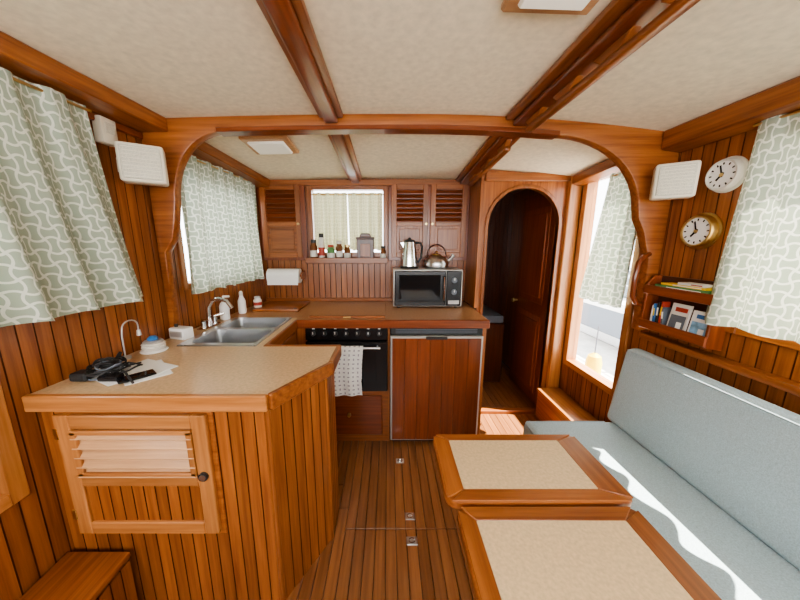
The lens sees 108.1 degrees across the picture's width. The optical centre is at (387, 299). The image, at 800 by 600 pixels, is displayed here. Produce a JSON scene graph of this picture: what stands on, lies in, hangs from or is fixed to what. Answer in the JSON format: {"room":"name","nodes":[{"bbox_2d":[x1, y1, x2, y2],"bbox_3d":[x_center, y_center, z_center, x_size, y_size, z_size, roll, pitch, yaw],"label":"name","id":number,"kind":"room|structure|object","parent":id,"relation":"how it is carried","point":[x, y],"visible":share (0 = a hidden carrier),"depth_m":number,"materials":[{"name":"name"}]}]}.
{"room":"ship interior","nodes":[
{"label":"ship interior","id":0,"kind":"room"},
{"bbox_2d":[0,383,29,513],"bbox_3d":[-1.252,0.111,0.429,0.087,1.250,0.856,1,11,3],"label":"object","id":1,"kind":"structure","parent":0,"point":[14,487],"depth_m":0.91,"materials":[{"name":"brown wood"}]},
{"bbox_2d":[0,120,265,599],"bbox_3d":[-1.229,0.241,0.837,0.096,1.990,3.562,1,11,4],"label":"wall","id":2,"kind":"structure","parent":0,"point":[35,533],"depth_m":1.06,"materials":[{"name":"brown wood"}]},
{"bbox_2d":[0,67,143,326],"bbox_3d":[-1.125,-0.251,0.658,0.098,0.746,1.291,0,11,2],"label":"window curtain","id":3,"kind":"object","parent":2,"relation":"hanging from","point":[63,250],"visible":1,"depth_m":0.96,"materials":[{"name":"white fabric"}]},
{"bbox_2d":[0,31,167,139],"bbox_3d":[-1.159,-0.558,0.134,0.138,0.098,2.485,1,11,3],"label":"trim","id":4,"kind":"structure","parent":2,"relation":"attached to","point":[25,62],"depth_m":1.00,"materials":[{"name":"brown wood"}]},
{"bbox_2d":[92,115,117,146],"bbox_3d":[-1.149,-0.686,1.181,0.041,0.100,0.070,0,11,0],"label":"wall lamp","id":5,"kind":"object","parent":2,"relation":"attached to","point":[104,129],"visible":0.92,"depth_m":1.16,"materials":[{"name":"beige"}]},
{"bbox_2d":[114,141,168,186],"bbox_3d":[-1.079,-0.587,1.272,0.176,0.155,0.151,-7,13,-31],"label":"wall speaker","id":6,"kind":"object","parent":2,"relation":"attached to","point":[138,164],"visible":1,"depth_m":1.22,"materials":[{"name":"beige plastic"}]},
{"bbox_2d":[176,224,190,289],"bbox_3d":[-1.147,-0.438,1.952,0.087,0.630,0.800,1,11,5],"label":"window","id":7,"kind":"structure","parent":2,"relation":"in","point":[186,284],"depth_m":1.61,"materials":[{"name":"brown wood"}]},
{"bbox_2d":[181,155,263,293],"bbox_3d":[-1.047,-0.470,1.925,0.078,0.756,0.841,1,11,3],"label":"window curtain","id":8,"kind":"object","parent":2,"relation":"hanging from","point":[219,208],"visible":1,"depth_m":1.82,"materials":[{"name":"white fabric"}]},
{"bbox_2d":[192,142,269,187],"bbox_3d":[-1.049,-0.877,1.871,0.128,0.126,0.969,1,11,5],"label":"trim","id":9,"kind":"structure","parent":2,"relation":"attached to","point":[205,151],"depth_m":1.83,"materials":[{"name":"brown wood"}]},
{"bbox_2d":[256,184,308,259],"bbox_3d":[-0.868,-0.642,2.376,0.385,0.630,0.069,0,11,0],"label":"upper cabinet","id":10,"kind":"object","parent":2,"relation":"attached to","point":[281,207],"visible":0.89,"depth_m":2.37,"materials":[{"name":"brown wood"}]},
{"bbox_2d":[142,114,678,329],"bbox_3d":[0.112,-0.342,1.462,2.533,1.087,0.068,0,11,0],"label":"archway","id":11,"kind":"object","parent":2,"relation":"attached to","point":[636,152],"depth_m":1.37,"materials":[{"name":"brown wood"}]},
{"bbox_2d":[262,178,465,388],"bbox_3d":[-0.220,-0.060,2.555,1.820,1.930,0.060,0,11,0],"label":"wall","id":12,"kind":"structure","parent":0,"point":[323,280],"depth_m":2.50,"materials":[{"name":"brown wood"}]},
{"bbox_2d":[266,269,305,284],"bbox_3d":[-0.858,-0.199,2.426,0.295,0.130,0.139,0,11,0],"label":"paper towel roll","id":13,"kind":"object","parent":12,"relation":"attached to","point":[273,276],"visible":1,"depth_m":2.36,"materials":[{"name":"white paper"}]},
{"bbox_2d":[305,258,387,262],"bbox_3d":[-0.335,-0.328,2.395,0.670,0.045,0.097,0,11,0],"label":"shelf","id":14,"kind":"object","parent":12,"relation":"attached to","point":[307,260],"visible":1,"depth_m":2.35,"materials":[{"name":"brown wood"}]},
{"bbox_2d":[310,240,317,257],"bbox_3d":[-0.610,-0.408,2.386,0.057,0.172,0.057,0,11,0],"label":"spice jar","id":15,"kind":"object","parent":14,"relation":"on","point":[313,248],"visible":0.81,"depth_m":2.36,"materials":[{"name":"brown glass"}]},
{"bbox_2d":[318,233,324,257],"bbox_3d":[-0.545,-0.433,2.381,0.051,0.222,0.051,0,11,0],"label":"spice jar","id":16,"kind":"object","parent":14,"relation":"on","point":[321,244],"visible":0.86,"depth_m":2.36,"materials":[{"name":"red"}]},
{"bbox_2d":[327,245,334,257],"bbox_3d":[-0.470,-0.389,2.390,0.065,0.132,0.065,0,11,0],"label":"spice jar","id":17,"kind":"object","parent":14,"relation":"on","point":[330,251],"visible":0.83,"depth_m":2.36,"materials":[{"name":"green glass"}]},
{"bbox_2d":[336,241,342,257],"bbox_3d":[-0.400,-0.403,2.387,0.057,0.162,0.057,0,11,0],"label":"spice jar","id":18,"kind":"object","parent":14,"relation":"on","point":[339,249],"visible":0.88,"depth_m":2.36,"materials":[{"name":"brown glass"}]},
{"bbox_2d":[344,245,350,257],"bbox_3d":[-0.335,-0.389,2.390,0.055,0.132,0.055,0,11,0],"label":"spice jar","id":19,"kind":"object","parent":14,"relation":"on","point":[347,252],"visible":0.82,"depth_m":2.37,"materials":[{"name":"brown glass"}]},
{"bbox_2d":[356,233,374,257],"bbox_3d":[-0.185,-0.433,2.382,0.150,0.222,0.062,0,11,0],"label":"caddy","id":20,"kind":"object","parent":14,"relation":"on","point":[365,242],"visible":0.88,"depth_m":2.35,"materials":[{"name":"grey metal"}]},
{"bbox_2d":[380,246,385,257],"bbox_3d":[-0.040,-0.383,2.386,0.045,0.122,0.045,0,11,0],"label":"spice jar","id":21,"kind":"object","parent":14,"relation":"on","point":[383,251],"visible":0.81,"depth_m":2.37,"materials":[{"name":"brown glass"}]},
{"bbox_2d":[306,186,387,256],"bbox_3d":[-0.330,-0.652,2.428,0.660,0.580,0.085,0,11,0],"label":"window","id":22,"kind":"structure","parent":12,"relation":"in","point":[310,190],"depth_m":2.37,"materials":[{"name":"brown wood"}]},
{"bbox_2d":[312,193,347,250],"bbox_3d":[-0.475,-0.645,2.409,0.300,0.466,0.055,0,11,0],"label":"window curtain","id":23,"kind":"object","parent":22,"relation":"hanging from","point":[330,209],"visible":0.91,"depth_m":2.40,"materials":[{"name":"beige fabric"}]},
{"bbox_2d":[346,193,382,250],"bbox_3d":[-0.188,-0.646,2.410,0.305,0.466,0.044,0,11,0],"label":"window curtain","id":24,"kind":"object","parent":22,"relation":"hanging from","point":[365,210],"visible":0.84,"depth_m":2.40,"materials":[{"name":"beige fabric"}]},
{"bbox_2d":[269,179,459,185],"bbox_3d":[-0.200,-0.941,2.333,1.720,0.049,0.038,0,11,0],"label":"trim","id":25,"kind":"structure","parent":12,"relation":"attached to","point":[395,181],"depth_m":2.31,"materials":[{"name":"brown wood"}]},
{"bbox_2d":[389,184,470,259],"bbox_3d":[0.335,-0.642,2.376,0.659,0.630,0.069,0,11,0],"label":"upper cabinet","id":26,"kind":"object","parent":12,"relation":"attached to","point":[426,214],"depth_m":2.37,"materials":[{"name":"brown wood"}]},
{"bbox_2d":[0,0,799,179],"bbox_3d":[0.010,-0.655,0.647,2.860,0.199,3.640,0,11,0],"label":"ceiling","id":27,"kind":"structure","parent":0,"point":[172,58],"depth_m":0.94,"materials":[{"name":"beige paint"}]},
{"bbox_2d":[239,135,298,154],"bbox_3d":[-0.664,-0.874,1.644,0.260,0.050,0.220,0,11,0],"label":"ceiling light","id":28,"kind":"object","parent":27,"relation":"attached to","point":[278,144],"depth_m":1.59,"materials":[{"name":"white plastic"}]},
{"bbox_2d":[256,0,362,182],"bbox_3d":[-0.260,-0.662,0.626,0.110,0.113,3.480,0,11,0],"label":"ceiling beam","id":29,"kind":"structure","parent":27,"relation":"attached to","point":[289,21],"depth_m":0.90,"materials":[{"name":"brown wood"}]},
{"bbox_2d":[501,0,598,14],"bbox_3d":[0.390,-0.703,0.643,0.220,0.038,0.170,0,11,0],"label":"ceiling light","id":30,"kind":"object","parent":27,"relation":"attached to","point":[571,7],"depth_m":0.69,"materials":[{"name":"white plastic"}]},
{"bbox_2d":[456,0,669,184],"bbox_3d":[0.615,-0.651,0.628,0.150,0.117,3.480,0,11,0],"label":"ceiling beam","id":31,"kind":"structure","parent":27,"relation":"attached to","point":[619,16],"depth_m":0.88,"materials":[{"name":"brown wood"}]},
{"bbox_2d":[469,0,700,185],"bbox_3d":[0.620,-0.709,1.136,0.032,0.107,2.125,0,11,0],"label":"grab rail","id":32,"kind":"object","parent":31,"relation":"attached to","point":[634,38],"depth_m":0.81,"materials":[{"name":"brown wood"}]},
{"bbox_2d":[286,361,538,599],"bbox_3d":[0.020,1.172,1.418,2.840,0.060,4.460,0,11,0],"label":"floor","id":33,"kind":"structure","parent":0,"point":[368,556],"depth_m":1.45,"materials":[{"name":"brown wood"}]},
{"bbox_2d":[18,552,137,599],"bbox_3d":[-1.071,1.116,0.837,0.233,0.272,0.540,0,11,0],"label":"step","id":34,"kind":"structure","parent":33,"relation":"on","point":[77,575],"depth_m":1.00,"materials":[{"name":"brown wood"}]},
{"bbox_2d":[21,298,489,599],"bbox_3d":[-0.264,0.591,1.819,1.858,0.930,1.626,0,11,0],"label":"kitchen cabinet","id":35,"kind":"object","parent":33,"relation":"on","point":[217,475],"depth_m":1.08,"materials":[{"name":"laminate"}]},
{"bbox_2d":[121,319,141,359],"bbox_3d":[-1.140,0.168,1.283,0.040,0.162,0.115,0,11,0],"label":"gooseneck lamp","id":36,"kind":"object","parent":35,"relation":"on","point":[138,332],"visible":0.91,"depth_m":1.26,"materials":[{"name":"grey metal"}]},
{"bbox_2d":[92,359,177,385],"bbox_3d":[-0.978,0.278,1.130,0.277,0.004,0.218,6,12,26],"label":"paper sheets","id":37,"kind":"object","parent":35,"relation":"on","point":[161,368],"visible":0.6,"depth_m":1.14,"materials":[{"name":"white paper"}]},
{"bbox_2d":[69,351,142,383],"bbox_3d":[-1.019,0.252,1.093,0.242,0.064,0.158,0,11,0],"label":"pile","id":38,"kind":"object","parent":37,"relation":"on","point":[113,365],"visible":1,"depth_m":1.06,"materials":[{"name":"grey"}]},
{"bbox_2d":[116,369,156,383],"bbox_3d":[-0.930,0.282,1.073,0.056,0.008,0.110,9,14,39],"label":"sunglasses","id":39,"kind":"object","parent":37,"relation":"on","point":[143,374],"visible":1,"depth_m":1.07,"materials":[{"name":"black plastic"}]},
{"bbox_2d":[139,335,168,354],"bbox_3d":[-1.090,0.202,1.348,0.108,0.072,0.108,0,11,0],"label":"spool","id":40,"kind":"object","parent":35,"relation":"on","point":[153,344],"visible":1,"depth_m":1.32,"materials":[{"name":"white plastic"}]},
{"bbox_2d":[169,324,193,339],"bbox_3d":[-1.090,0.165,1.528,0.100,0.075,0.063,3,11,15],"label":"radio","id":41,"kind":"object","parent":35,"relation":"on","point":[177,332],"visible":1,"depth_m":1.50,"materials":[{"name":"white plastic"}]},
{"bbox_2d":[197,297,232,330],"bbox_3d":[-1.006,0.071,1.725,0.189,0.186,0.165,0,11,0],"label":"faucet","id":42,"kind":"object","parent":35,"relation":"on","point":[209,322],"visible":1,"depth_m":1.71,"materials":[{"name":"silver metal"}]},
{"bbox_2d":[219,295,230,319],"bbox_3d":[-1.074,0.050,1.904,0.062,0.160,0.062,-11,15,-44],"label":"soap dispenser","id":43,"kind":"object","parent":35,"relation":"on","point":[223,307],"visible":0.74,"depth_m":1.89,"materials":[{"name":"white plastic"}]},
{"bbox_2d":[177,317,291,345],"bbox_3d":[-0.840,0.242,1.700,0.388,0.152,0.550,0,11,0],"label":"sink","id":44,"kind":"object","parent":35,"relation":"in","point":[237,331],"visible":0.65,"depth_m":1.68,"materials":[{"name":"silver metal"}]},
{"bbox_2d":[237,291,246,313],"bbox_3d":[-1.050,0.015,2.081,0.056,0.160,0.056,0,11,0],"label":"detergent bottle","id":45,"kind":"object","parent":35,"relation":"on","point":[242,309],"visible":1,"depth_m":2.06,"materials":[{"name":"white plastic"}]},
{"bbox_2d":[252,301,309,311],"bbox_3d":[-0.830,0.047,2.290,0.340,0.019,0.320,0,11,0],"label":"cutting board","id":46,"kind":"object","parent":35,"relation":"on","point":[271,306],"visible":0.98,"depth_m":2.23,"materials":[{"name":"brown wood"}]},
{"bbox_2d":[253,296,261,307],"bbox_3d":[-0.990,0.012,2.202,0.061,0.082,0.061,0,11,0],"label":"glass jar","id":47,"kind":"object","parent":46,"relation":"on","point":[257,302],"visible":1,"depth_m":2.18,"materials":[{"name":"grey glass"}]},
{"bbox_2d":[305,328,387,390],"bbox_3d":[-0.275,0.353,2.172,0.541,0.463,0.568,0,11,0],"label":"oven","id":48,"kind":"object","parent":35,"relation":"in","point":[374,341],"visible":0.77,"depth_m":1.92,"materials":[{"name":"black metal"}]},
{"bbox_2d":[334,346,362,395],"bbox_3d":[-0.278,0.465,1.911,0.234,0.342,0.050,0,11,0],"label":"dish towel","id":49,"kind":"object","parent":48,"relation":"hanging from","point":[348,371],"visible":0.7,"depth_m":1.90,"materials":[{"name":"white fabric"}]},
{"bbox_2d":[309,302,385,317],"bbox_3d":[-0.275,0.070,2.174,0.510,0.018,0.478,0,11,0],"label":"cooktop cover","id":50,"kind":"object","parent":35,"relation":"in","point":[327,309],"visible":1,"depth_m":2.11,"materials":[{"name":"laminate"}]},
{"bbox_2d":[393,267,462,307],"bbox_3d":[0.305,-0.104,2.330,0.530,0.300,0.296,0,11,0],"label":"microwave oven","id":51,"kind":"object","parent":35,"relation":"on","point":[421,286],"visible":1,"depth_m":2.21,"materials":[{"name":"grey metal"}]},
{"bbox_2d":[400,237,422,268],"bbox_3d":[0.175,-0.373,2.297,0.156,0.240,0.144,9,14,39],"label":"electric kettle","id":52,"kind":"object","parent":51,"relation":"on","point":[409,254],"visible":0.99,"depth_m":2.26,"materials":[{"name":"silver metal"}]},
{"bbox_2d":[424,244,454,268],"bbox_3d":[0.394,-0.348,2.299,0.215,0.191,0.192,8,14,37],"label":"kettle","id":53,"kind":"object","parent":51,"relation":"on","point":[435,261],"visible":1,"depth_m":2.26,"materials":[{"name":"silver metal"}]},
{"bbox_2d":[396,459,403,462],"bbox_3d":[0.078,1.047,1.890,0.052,0.008,0.040,0,11,0],"label":"lift","id":54,"kind":"object","parent":33,"relation":"attached to","point":[397,460],"visible":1,"depth_m":1.89,"materials":[{"name":"silver metal"}]},
{"bbox_2d":[405,513,414,519],"bbox_3d":[0.114,1.121,1.505,0.052,0.008,0.040,0,11,0],"label":"lift","id":55,"kind":"object","parent":33,"relation":"attached to","point":[408,516],"visible":1,"depth_m":1.50,"materials":[{"name":"silver metal"}]},
{"bbox_2d":[406,537,417,544],"bbox_3d":[0.114,1.145,1.380,0.052,0.008,0.040,0,11,0],"label":"lift","id":56,"kind":"object","parent":33,"relation":"attached to","point":[410,540],"visible":1,"depth_m":1.38,"materials":[{"name":"silver metal"}]},
{"bbox_2d":[390,328,482,439],"bbox_3d":[0.321,0.548,2.225,0.610,0.860,0.538,0,11,0],"label":"mini fridge","id":57,"kind":"object","parent":33,"relation":"on","point":[435,373],"visible":0.78,"depth_m":1.95,"materials":[{"name":"brown wood"}]},
{"bbox_2d":[469,305,504,381],"bbox_3d":[0.915,0.446,3.177,0.470,0.700,0.570,0,11,0],"label":"cabinet","id":58,"kind":"object","parent":33,"relation":"on","point":[494,334],"visible":0.41,"depth_m":2.90,"materials":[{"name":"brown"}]},
{"bbox_2d":[433,434,632,509],"bbox_3d":[0.424,0.866,0.999,0.524,0.700,0.290,0,11,0],"label":"dining table","id":59,"kind":"object","parent":33,"relation":"on","point":[475,470],"visible":0.94,"depth_m":0.89,"materials":[{"name":"brown wood"}]},
{"bbox_2d":[535,388,597,420],"bbox_3d":[1.286,0.872,2.138,0.183,0.258,0.447,0,11,0],"label":"step","id":60,"kind":"structure","parent":33,"relation":"on","point":[553,404],"depth_m":2.12,"materials":[{"name":"brown wood"}]},
{"bbox_2d":[457,507,721,599],"bbox_3d":[0.422,0.958,0.522,0.485,0.700,0.662,0,11,0],"label":"dining table","id":61,"kind":"object","parent":33,"relation":"on","point":[512,553],"visible":1,"depth_m":0.66,"materials":[{"name":"brown wood"}]},
{"bbox_2d":[523,348,799,599],"bbox_3d":[1.049,0.881,0.493,0.642,0.863,2.255,0,11,0],"label":"settee","id":62,"kind":"object","parent":33,"relation":"on","point":[713,466],"visible":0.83,"depth_m":1.03,"materials":[{"name":"grey fabric"}]},
{"bbox_2d":[461,189,525,323],"bbox_3d":[1.030,-0.137,2.843,0.820,1.970,1.165,0,11,0],"label":"wall","id":63,"kind":"structure","parent":0,"point":[501,217],"depth_m":3.29,"materials":[{"name":"brown wood"}]},
{"bbox_2d":[509,194,555,404],"bbox_3d":[1.240,-0.017,2.566,0.080,1.760,0.555,0,11,0],"label":"door","id":64,"kind":"structure","parent":63,"relation":"in","point":[538,223],"depth_m":2.51,"materials":[{"name":"brown wood"}]},
{"bbox_2d":[464,169,582,413],"bbox_3d":[1.025,-0.024,2.367,0.720,1.930,0.338,0,11,0],"label":"door frame","id":65,"kind":"structure","parent":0,"point":[564,196],"depth_m":2.17,"materials":[{"name":"brown wood"}]},
{"bbox_2d":[502,129,799,421],"bbox_3d":[1.410,0.160,1.253,0.060,1.990,4.400,0,11,0],"label":"wall","id":66,"kind":"structure","parent":0,"point":[678,259],"depth_m":1.29,"materials":[{"name":"brown wood"}]},
{"bbox_2d":[562,171,639,396],"bbox_3d":[1.407,-0.134,1.879,0.077,1.380,0.550,0,11,0],"label":"window","id":67,"kind":"structure","parent":66,"relation":"in","point":[574,315],"depth_m":2.04,"materials":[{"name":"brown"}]},
{"bbox_2d":[578,171,636,307],"bbox_3d":[1.327,-0.358,1.739,0.046,0.776,0.371,0,11,-2],"label":"window curtain","id":68,"kind":"object","parent":66,"relation":"hanging from","point":[604,282],"visible":0.78,"depth_m":1.71,"materials":[{"name":"white fabric"}]},
{"bbox_2d":[629,252,651,306],"bbox_3d":[1.278,-0.101,1.472,0.084,0.282,0.029,-3,11,-13],"label":"handle","id":69,"kind":"object","parent":66,"relation":"attached to","point":[643,257],"visible":1,"depth_m":1.46,"materials":[{"name":"brown wood"}]},
{"bbox_2d":[649,160,701,200],"bbox_3d":[1.300,-0.534,1.317,0.157,0.150,0.142,7,13,33],"label":"wall speaker","id":70,"kind":"object","parent":66,"relation":"attached to","point":[678,180],"visible":1,"depth_m":1.27,"materials":[{"name":"beige plastic"}]},
{"bbox_2d":[638,274,725,350],"bbox_3d":[1.339,0.041,1.329,0.079,0.284,0.324,0,11,0],"label":"magazine rack","id":71,"kind":"object","parent":66,"relation":"attached to","point":[714,337],"visible":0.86,"depth_m":1.31,"materials":[{"name":"brown wood"}]},
{"bbox_2d":[650,301,706,336],"bbox_3d":[1.336,0.089,1.327,0.037,0.140,0.263,0,11,0],"label":"magazines","id":72,"kind":"object","parent":71,"relation":"in","point":[679,316],"visible":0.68,"depth_m":1.32,"materials":[{"name":"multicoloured paper"}]},
{"bbox_2d":[655,282,712,293],"bbox_3d":[1.340,-0.049,1.310,0.057,0.063,0.260,0,11,0],"label":"book stack","id":73,"kind":"object","parent":71,"relation":"in","point":[688,286],"visible":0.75,"depth_m":1.26,"materials":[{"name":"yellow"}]},
{"bbox_2d":[572,76,799,185],"bbox_3d":[1.329,-0.559,0.480,0.098,0.115,3.155,0,11,0],"label":"trim","id":74,"kind":"structure","parent":66,"relation":"attached to","point":[739,117],"depth_m":1.12,"materials":[{"name":"brown wood"}]},
{"bbox_2d":[680,213,722,248],"bbox_3d":[1.362,-0.301,1.271,0.034,0.157,0.157,0,11,0],"label":"wall clock","id":75,"kind":"object","parent":66,"relation":"attached to","point":[703,230],"visible":1,"depth_m":1.25,"materials":[{"name":"gold metal"}]},
{"bbox_2d":[639,332,799,396],"bbox_3d":[1.351,0.416,0.322,0.053,0.030,2.474,0,11,0],"label":"trim","id":76,"kind":"structure","parent":66,"relation":"attached to","point":[781,383],"depth_m":1.13,"materials":[{"name":"brown wood"}]},
{"bbox_2d":[705,156,748,192],"bbox_3d":[1.362,-0.507,1.173,0.034,0.139,0.139,0,11,0],"label":"wall clock","id":77,"kind":"object","parent":66,"relation":"attached to","point":[726,175],"visible":0.97,"depth_m":1.16,"materials":[{"name":"white plastic"}]},
{"bbox_2d":[704,110,799,343],"bbox_3d":[1.322,-0.176,0.610,0.064,0.756,1.105,0,11,0],"label":"window curtain","id":78,"kind":"object","parent":66,"relation":"hanging from","point":[756,288],"visible":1,"depth_m":1.01,"materials":[{"name":"white fabric"}]},
{"bbox_2d":[724,327,799,350],"bbox_3d":[1.407,-0.135,0.621,0.077,0.730,1.010,0,11,0],"label":"window","id":79,"kind":"structure","parent":66,"relation":"in","point":[790,344],"depth_m":1.05,"materials":[{"name":"brown wood"}]},
{"label":"outside","id":80,"kind":"structure","parent":0,"visible":0},
{"bbox_2d":[576,331,617,381],"bbox_3d":[7.950,1.097,4.286,12.100,0.200,20.000,0,11,0],"label":"dock","id":81,"kind":"object","parent":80,"point":[586,343],"visible":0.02,"depth_m":4.87,"materials":[{"name":"concrete"}]},
{"bbox_2d":[580,255,632,347],"bbox_3d":[5.806,-0.329,7.320,4.387,1.450,9.500,0,11,0],"label":"boat","id":82,"kind":"object","parent":81,"relation":"on","point":[609,319],"visible":0.02,"depth_m":5.02,"materials":[{"name":"white"}]},
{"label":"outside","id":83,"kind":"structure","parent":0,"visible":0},
{"bbox_2d":[585,326,601,374],"bbox_3d":[2.200,0.625,3.095,0.150,0.720,0.150,0,11,0],"label":"boat fender","id":84,"kind":"object","parent":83,"point":[593,361],"visible":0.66,"depth_m":3.05,"materials":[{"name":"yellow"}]}
]}

